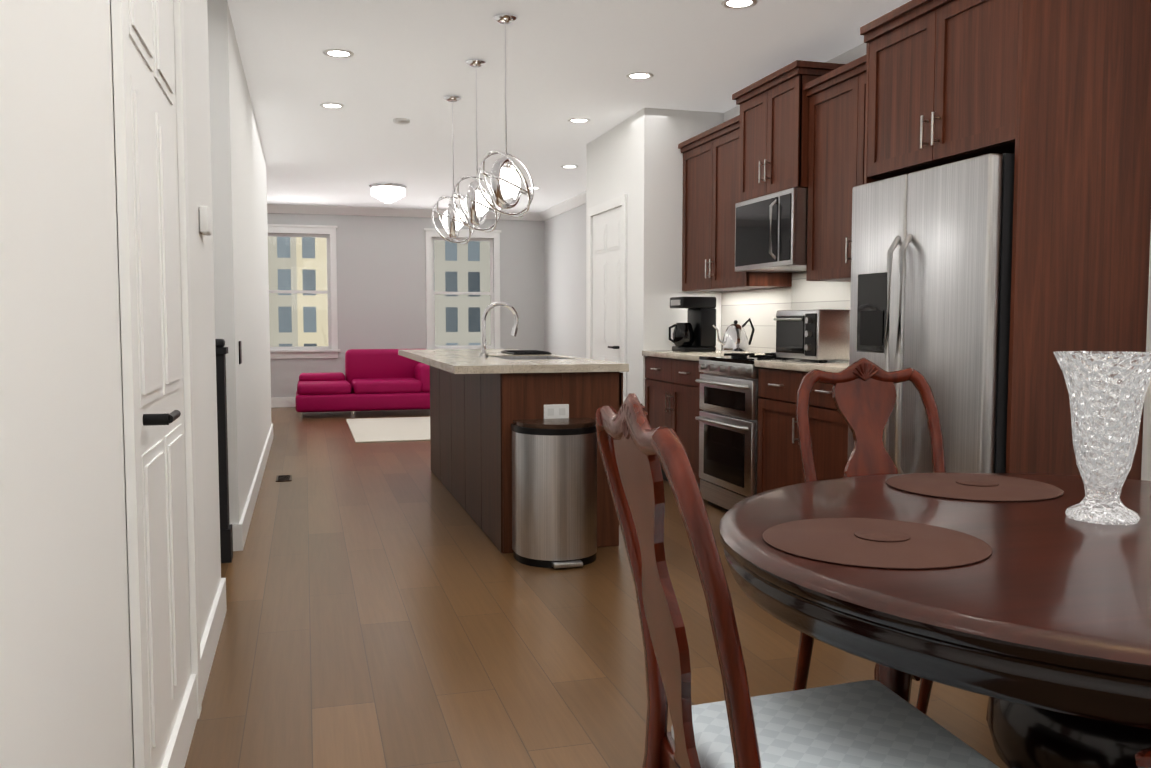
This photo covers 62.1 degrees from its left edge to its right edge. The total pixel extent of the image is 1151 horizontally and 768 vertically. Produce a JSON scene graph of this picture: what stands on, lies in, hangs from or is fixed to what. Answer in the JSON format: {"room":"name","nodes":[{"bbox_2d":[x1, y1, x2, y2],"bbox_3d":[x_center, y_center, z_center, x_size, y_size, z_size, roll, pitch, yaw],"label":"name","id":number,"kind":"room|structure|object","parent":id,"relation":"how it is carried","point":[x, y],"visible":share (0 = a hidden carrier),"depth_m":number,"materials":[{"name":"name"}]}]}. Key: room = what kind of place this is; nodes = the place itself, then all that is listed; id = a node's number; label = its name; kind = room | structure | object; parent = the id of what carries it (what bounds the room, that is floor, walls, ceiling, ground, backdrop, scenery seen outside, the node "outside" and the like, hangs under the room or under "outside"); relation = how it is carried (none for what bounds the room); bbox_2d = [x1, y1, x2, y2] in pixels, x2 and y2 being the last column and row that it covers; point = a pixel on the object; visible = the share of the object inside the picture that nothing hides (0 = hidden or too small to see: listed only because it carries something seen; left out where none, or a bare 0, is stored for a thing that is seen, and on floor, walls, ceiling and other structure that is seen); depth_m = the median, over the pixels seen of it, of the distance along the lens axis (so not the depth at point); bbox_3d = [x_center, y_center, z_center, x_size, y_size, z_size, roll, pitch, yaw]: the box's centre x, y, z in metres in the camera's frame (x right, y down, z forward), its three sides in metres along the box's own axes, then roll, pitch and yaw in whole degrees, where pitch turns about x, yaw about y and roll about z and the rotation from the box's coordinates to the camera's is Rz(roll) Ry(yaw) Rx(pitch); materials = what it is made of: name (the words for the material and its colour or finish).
{"room":"kitchen","nodes":[
{"label":"kitchen","id":0,"kind":"room"},
{"bbox_2d":[227,0,910,211],"bbox_3d":[-0.762,-1.944,5.334,5.400,0.060,16.300,-1,4,-16],"label":"ceiling","id":1,"kind":"structure","parent":0,"point":[566,60],"depth_m":6.06,"materials":[{"name":"white paint"}]},
{"bbox_2d":[320,103,344,108],"bbox_3d":[-1.762,-2.013,6.921,0.175,0.006,0.175,3,5,35],"label":"recessed light","id":2,"kind":"object","parent":1,"relation":"in","point":[326,105],"depth_m":6.91,"materials":[{"name":"white glass"}]},
{"bbox_2d":[323,49,353,57],"bbox_3d":[-1.381,-1.926,5.576,0.175,0.006,0.175,3,5,35],"label":"recessed light","id":3,"kind":"object","parent":1,"relation":"in","point":[337,53],"depth_m":5.57,"materials":[{"name":"white"}]},
{"bbox_2d":[369,183,406,203],"bbox_3d":[-2.149,-2.173,10.966,0.430,0.210,0.430,-1,4,-16],"label":"flush ceiling light","id":4,"kind":"object","parent":1,"relation":"attached to","point":[388,193],"visible":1,"depth_m":10.84,"materials":[{"name":"white glass"}]},
{"bbox_2d":[393,118,409,124],"bbox_3d":[-1.347,-2.032,7.401,0.130,0.030,0.130,-1,4,-16],"label":"smoke detector","id":5,"kind":"object","parent":1,"relation":"attached to","point":[402,121],"visible":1,"depth_m":7.36,"materials":[{"name":"white plastic"}]},
{"bbox_2d":[431,95,474,243],"bbox_3d":[-0.856,-1.493,6.690,0.322,1.015,0.356,-1,4,-16],"label":"pendant light","id":6,"kind":"object","parent":1,"relation":"hanging from","point":[452,223],"visible":0.9,"depth_m":6.65,"materials":[{"name":"silver metal"}]},
{"bbox_2d":[452,58,500,231],"bbox_3d":[-0.598,-1.434,5.778,0.322,1.015,0.356,-1,4,-16],"label":"pendant light","id":7,"kind":"object","parent":1,"relation":"hanging from","point":[476,204],"visible":0.94,"depth_m":5.74,"materials":[{"name":"silver metal"}]},
{"bbox_2d":[477,13,533,216],"bbox_3d":[-0.361,-1.380,4.943,0.322,1.015,0.356,-1,4,-16],"label":"pendant light","id":8,"kind":"object","parent":1,"relation":"hanging from","point":[505,182],"visible":0.98,"depth_m":4.91,"materials":[{"name":"silver metal"}]},
{"bbox_2d":[561,165,578,167],"bbox_3d":[-0.057,-2.188,9.632,0.175,0.006,0.175,-3,5,-37],"label":"recessed light","id":9,"kind":"object","parent":1,"relation":"in","point":[564,166],"depth_m":9.62,"materials":[{"name":"white glass"}]},
{"bbox_2d":[568,118,589,122],"bbox_3d":[0.028,-2.046,7.426,0.175,0.006,0.175,3,5,35],"label":"recessed light","id":10,"kind":"object","parent":1,"relation":"in","point":[574,120],"depth_m":7.42,"materials":[{"name":"white glass"}]},
{"bbox_2d":[626,72,653,79],"bbox_3d":[0.409,-1.959,6.082,0.175,0.006,0.175,-3,5,-40],"label":"recessed light","id":11,"kind":"object","parent":1,"relation":"in","point":[635,75],"depth_m":6.07,"materials":[{"name":"white glass"}]},
{"bbox_2d":[721,0,757,8],"bbox_3d":[0.803,-1.869,4.689,0.175,0.006,0.175,-2,4,-25],"label":"recessed light","id":12,"kind":"object","parent":1,"relation":"in","point":[730,4],"depth_m":4.70,"materials":[{"name":"white"}]},
{"bbox_2d":[0,0,1150,767],"bbox_3d":[-0.762,-0.559,5.424,5.400,2.716,16.300,-1,4,-16],"label":"wall","id":13,"kind":"structure","parent":0,"point":[64,650],"depth_m":1.75,"materials":[{"name":"white paint"}]},
{"bbox_2d":[111,0,201,767],"bbox_3d":[-0.962,-0.069,2.300,0.070,2.140,1.010,-1,4,-16],"label":"hall door","id":14,"kind":"structure","parent":13,"relation":"in","point":[152,213],"depth_m":2.16,"materials":[{"name":"white wood"}]},
{"bbox_2d":[199,206,211,235],"bbox_3d":[-1.263,-0.557,3.261,0.028,0.090,0.120,-1,4,-16],"label":"thermostat","id":15,"kind":"object","parent":13,"relation":"attached to","point":[205,219],"visible":1,"depth_m":3.21,"materials":[{"name":"white plastic"}]},
{"bbox_2d":[161,397,295,767],"bbox_3d":[-0.762,0.729,5.507,5.200,0.135,16.100,-1,4,-16],"label":"baseboard","id":16,"kind":"structure","parent":13,"relation":"attached to","point":[177,751],"depth_m":3.18,"materials":[{"name":"white"}]},
{"bbox_2d":[239,341,241,363],"bbox_3d":[-1.777,-0.167,5.067,0.006,0.120,0.120,-1,4,-16],"label":"switch plate","id":17,"kind":"object","parent":13,"relation":"attached to","point":[240,355],"visible":0.98,"depth_m":5.03,"materials":[{"name":"black plastic"}]},
{"bbox_2d":[267,224,339,358],"bbox_3d":[-3.755,-1.244,12.924,1.090,1.795,0.142,-1,4,-16],"label":"window","id":18,"kind":"structure","parent":13,"relation":"in","point":[302,267],"depth_m":12.97,"materials":[{"name":"white wood"}]},
{"bbox_2d":[267,204,538,220],"bbox_3d":[-2.990,-2.355,13.012,5.100,0.110,0.091,-1,4,-16],"label":"crown molding","id":19,"kind":"structure","parent":13,"relation":"attached to","point":[271,208],"depth_m":13.05,"materials":[{"name":"white"}]},
{"bbox_2d":[424,228,502,348],"bbox_3d":[-1.590,-1.283,13.535,1.110,1.795,0.142,-1,4,-16],"label":"window","id":20,"kind":"structure","parent":13,"relation":"in","point":[461,296],"depth_m":13.57,"materials":[{"name":"white"}]},
{"bbox_2d":[539,191,585,220],"bbox_3d":[0.225,-2.239,11.219,0.091,0.110,5.300,-1,4,-16],"label":"crown molding","id":21,"kind":"structure","parent":13,"relation":"attached to","point":[573,202],"depth_m":12.51,"materials":[{"name":"white"}]},
{"bbox_2d":[588,194,626,401],"bbox_3d":[0.230,-0.432,7.931,0.070,2.140,1.000,-1,4,-16],"label":"pantry door","id":22,"kind":"structure","parent":13,"relation":"in","point":[610,285],"depth_m":7.85,"materials":[{"name":"white"}]},
{"bbox_2d":[678,115,791,291],"bbox_3d":[1.082,-1.203,6.638,0.362,1.085,1.083,-1,4,-16],"label":"upper cabinet","id":23,"kind":"object","parent":13,"relation":"attached to","point":[710,178],"visible":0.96,"depth_m":6.58,"materials":[{"name":"brown wood"}]},
{"bbox_2d":[721,272,850,352],"bbox_3d":[1.493,-0.416,5.894,0.004,0.566,2.833,-1,4,-16],"label":"backsplash","id":24,"kind":"structure","parent":13,"relation":"attached to","point":[759,308],"depth_m":6.47,"materials":[{"name":"tile"}]},
{"bbox_2d":[732,60,844,201],"bbox_3d":[1.305,-1.467,5.722,0.422,0.680,0.826,-1,4,-16],"label":"upper cabinet","id":25,"kind":"object","parent":13,"relation":"attached to","point":[774,133],"visible":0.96,"depth_m":5.57,"materials":[{"name":"brown wood"}]},
{"bbox_2d":[735,188,807,272],"bbox_3d":[1.288,-0.908,5.753,0.457,0.430,0.750,-1,4,-16],"label":"microwave","id":26,"kind":"object","parent":25,"relation":"attached to","point":[770,232],"visible":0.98,"depth_m":5.57,"materials":[{"name":"silver metal"}]},
{"bbox_2d":[803,55,865,281],"bbox_3d":[1.572,-1.092,4.911,0.362,1.085,0.986,-1,4,-16],"label":"upper cabinet","id":27,"kind":"object","parent":13,"relation":"attached to","point":[836,146],"visible":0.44,"depth_m":5.09,"materials":[{"name":"brown wood"}]},
{"bbox_2d":[184,407,1007,767],"bbox_3d":[-0.762,0.826,5.513,5.400,0.060,16.300,-1,4,-16],"label":"floor","id":28,"kind":"structure","parent":0,"point":[390,605],"depth_m":3.46,"materials":[{"name":"brown wood"}]},
{"bbox_2d":[215,339,232,562],"bbox_3d":[-2.376,0.331,4.409,1.472,1.070,0.124,-1,4,-16],"label":"newel post","id":29,"kind":"object","parent":28,"relation":"on","point":[226,539],"visible":0.17,"depth_m":4.56,"materials":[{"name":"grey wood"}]},
{"bbox_2d":[276,475,291,481],"bbox_3d":[-2.146,0.693,7.039,0.110,0.008,0.260,-1,4,-16],"label":"floor vent","id":30,"kind":"object","parent":28,"relation":"in","point":[280,478],"visible":0.98,"depth_m":7.01,"materials":[{"name":"brown metal"}]},
{"bbox_2d":[295,349,429,417],"bbox_3d":[-2.641,-0.031,12.111,1.740,0.800,1.000,-1,4,-16],"label":"sofa","id":31,"kind":"object","parent":28,"relation":"on","point":[379,379],"visible":0.81,"depth_m":11.79,"materials":[{"name":"pink fabric"}]},
{"bbox_2d":[346,417,429,442],"bbox_3d":[-1.395,0.468,10.492,2.100,0.012,2.250,-1,4,-16],"label":"rug","id":32,"kind":"object","parent":28,"relation":"on","point":[363,430],"visible":0.42,"depth_m":10.16,"materials":[{"name":"beige carpet"}]},
{"bbox_2d":[430,366,622,552],"bbox_3d":[-0.424,0.304,6.155,0.670,0.900,2.786,-1,4,-16],"label":"kitchen island","id":33,"kind":"object","parent":28,"relation":"on","point":[473,417],"visible":0.6,"depth_m":4.91,"materials":[{"name":"brown wood"}]},
{"bbox_2d":[398,349,628,373],"bbox_3d":[-0.546,-0.164,6.091,0.885,0.039,2.865,-1,4,-16],"label":"island countertop","id":34,"kind":"structure","parent":33,"relation":"on","point":[461,361],"depth_m":4.99,"materials":[{"name":"stone"}]},
{"bbox_2d":[479,302,518,357],"bbox_3d":[-0.450,-0.322,5.665,0.240,0.333,0.091,-1,4,-16],"label":"faucet","id":35,"kind":"object","parent":34,"relation":"on","point":[483,354],"visible":1,"depth_m":5.66,"materials":[{"name":"silver metal"}]},
{"bbox_2d":[501,350,551,354],"bbox_3d":[-0.335,-0.213,6.416,0.250,0.016,0.430,-1,4,-16],"label":"dish mat","id":36,"kind":"object","parent":34,"relation":"on","point":[523,352],"visible":1,"depth_m":6.26,"materials":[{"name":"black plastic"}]},
{"bbox_2d":[544,404,568,418],"bbox_3d":[-0.096,0.144,4.783,0.130,0.085,0.008,-1,4,-16],"label":"outlet","id":37,"kind":"object","parent":33,"relation":"attached to","point":[553,411],"visible":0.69,"depth_m":4.78,"materials":[{"name":"white plastic"}]},
{"bbox_2d":[511,418,596,568],"bbox_3d":[-0.075,0.518,4.588,0.406,0.675,0.327,-1,4,-16],"label":"trash can","id":38,"kind":"object","parent":28,"relation":"on","point":[554,493],"visible":0.96,"depth_m":4.49,"materials":[{"name":"silver metal"}]},
{"bbox_2d":[645,356,703,488],"bbox_3d":[0.944,0.269,6.693,0.650,0.900,1.083,-1,4,-16],"label":"base cabinet","id":39,"kind":"object","parent":28,"relation":"on","point":[672,393],"visible":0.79,"depth_m":6.53,"materials":[{"name":"brown wood"}]},
{"bbox_2d":[642,350,848,372],"bbox_3d":[1.183,-0.147,5.823,0.636,0.038,2.833,-1,4,-16],"label":"countertop","id":40,"kind":"structure","parent":39,"relation":"on","point":[808,365],"depth_m":5.17,"materials":[{"name":"stone"}]},
{"bbox_2d":[669,297,715,351],"bbox_3d":[0.818,-0.430,6.880,0.314,0.390,0.260,-1,4,-16],"label":"coffee maker","id":41,"kind":"object","parent":40,"relation":"on","point":[696,332],"visible":1,"depth_m":6.79,"materials":[{"name":"black plastic"}]},
{"bbox_2d":[713,318,754,353],"bbox_3d":[1.045,-0.318,6.316,0.303,0.238,0.180,-1,4,-16],"label":"kettle","id":42,"kind":"object","parent":40,"relation":"on","point":[735,339],"visible":0.92,"depth_m":6.26,"materials":[{"name":"silver metal"}]},
{"bbox_2d":[773,309,849,362],"bbox_3d":[1.315,-0.261,5.157,0.377,0.275,0.460,-1,4,-16],"label":"toaster oven","id":43,"kind":"object","parent":40,"relation":"on","point":[821,336],"visible":0.83,"depth_m":4.95,"materials":[{"name":"silver metal"}]},
{"bbox_2d":[695,352,798,510],"bbox_3d":[1.165,0.298,5.796,0.693,0.958,0.750,-1,4,-16],"label":"range","id":44,"kind":"object","parent":28,"relation":"on","point":[727,417],"visible":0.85,"depth_m":5.66,"materials":[{"name":"silver metal"}]},
{"bbox_2d":[595,393,998,767],"bbox_3d":[0.353,0.537,1.401,0.604,1.054,0.562,-1,4,-16],"label":"chair","id":45,"kind":"object","parent":28,"relation":"on","point":[869,724],"visible":1,"depth_m":1.38,"materials":[{"name":"brown wood"}]},
{"bbox_2d":[757,368,847,493],"bbox_3d":[1.433,0.380,4.966,0.650,0.900,0.986,-1,4,-16],"label":"base cabinet","id":46,"kind":"object","parent":28,"relation":"on","point":[779,462],"visible":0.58,"depth_m":5.00,"materials":[{"name":"brown wood"}]},
{"bbox_2d":[793,358,945,714],"bbox_3d":[0.876,0.470,2.432,0.563,1.054,0.576,-1,4,-16],"label":"chair","id":47,"kind":"object","parent":28,"relation":"on","point":[864,395],"visible":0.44,"depth_m":2.64,"materials":[{"name":"brown wood"}]},
{"bbox_2d":[847,153,1014,473],"bbox_3d":[1.634,0.016,3.979,0.694,1.755,0.900,-1,4,-16],"label":"refrigerator","id":48,"kind":"object","parent":28,"relation":"on","point":[931,268],"visible":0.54,"depth_m":3.68,"materials":[{"name":"grey metal"}]},
{"bbox_2d":[719,473,1150,767],"bbox_3d":[0.976,0.651,1.740,1.420,0.774,1.420,-1,4,-16],"label":"dining table","id":49,"kind":"object","parent":28,"relation":"on","point":[1035,626],"visible":0.81,"depth_m":1.41,"materials":[{"name":"brown wood"}]},
{"bbox_2d":[762,518,991,568],"bbox_3d":[0.510,0.267,1.635,0.373,0.006,0.373,2,4,32],"label":"placemat","id":50,"kind":"object","parent":49,"relation":"on","point":[876,543],"depth_m":1.61,"materials":[{"name":"brown leather"}]},
{"bbox_2d":[886,473,1063,501],"bbox_3d":[0.905,0.231,2.183,0.373,0.006,0.373,-1,4,-19],"label":"placemat","id":51,"kind":"object","parent":49,"relation":"on","point":[961,486],"depth_m":2.15,"materials":[{"name":"brown leather"}]},
{"bbox_2d":[1053,351,1150,524],"bbox_3d":[1.006,0.099,1.817,0.186,0.317,0.186,-1,4,-16],"label":"crystal vase","id":52,"kind":"object","parent":49,"relation":"on","point":[1107,390],"visible":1,"depth_m":1.77,"materials":[{"name":"clear glass"}]},
{"bbox_2d":[860,0,1150,479],"bbox_3d":[1.715,-0.338,3.956,0.632,2.465,1.015,-1,4,-16],"label":"cabinet","id":53,"kind":"object","parent":28,"relation":"on","point":[1054,96],"visible":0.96,"depth_m":3.50,"materials":[{"name":"brown wood"}]},
{"bbox_2d":[1135,747,1150,767],"bbox_3d":[1.029,0.561,1.021,0.651,1.054,0.602,-1,4,-16],"label":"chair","id":54,"kind":"object","parent":28,"relation":"on","point":[1143,758],"visible":1,"depth_m":1.12,"materials":[{"name":"brown wood"}]}
]}

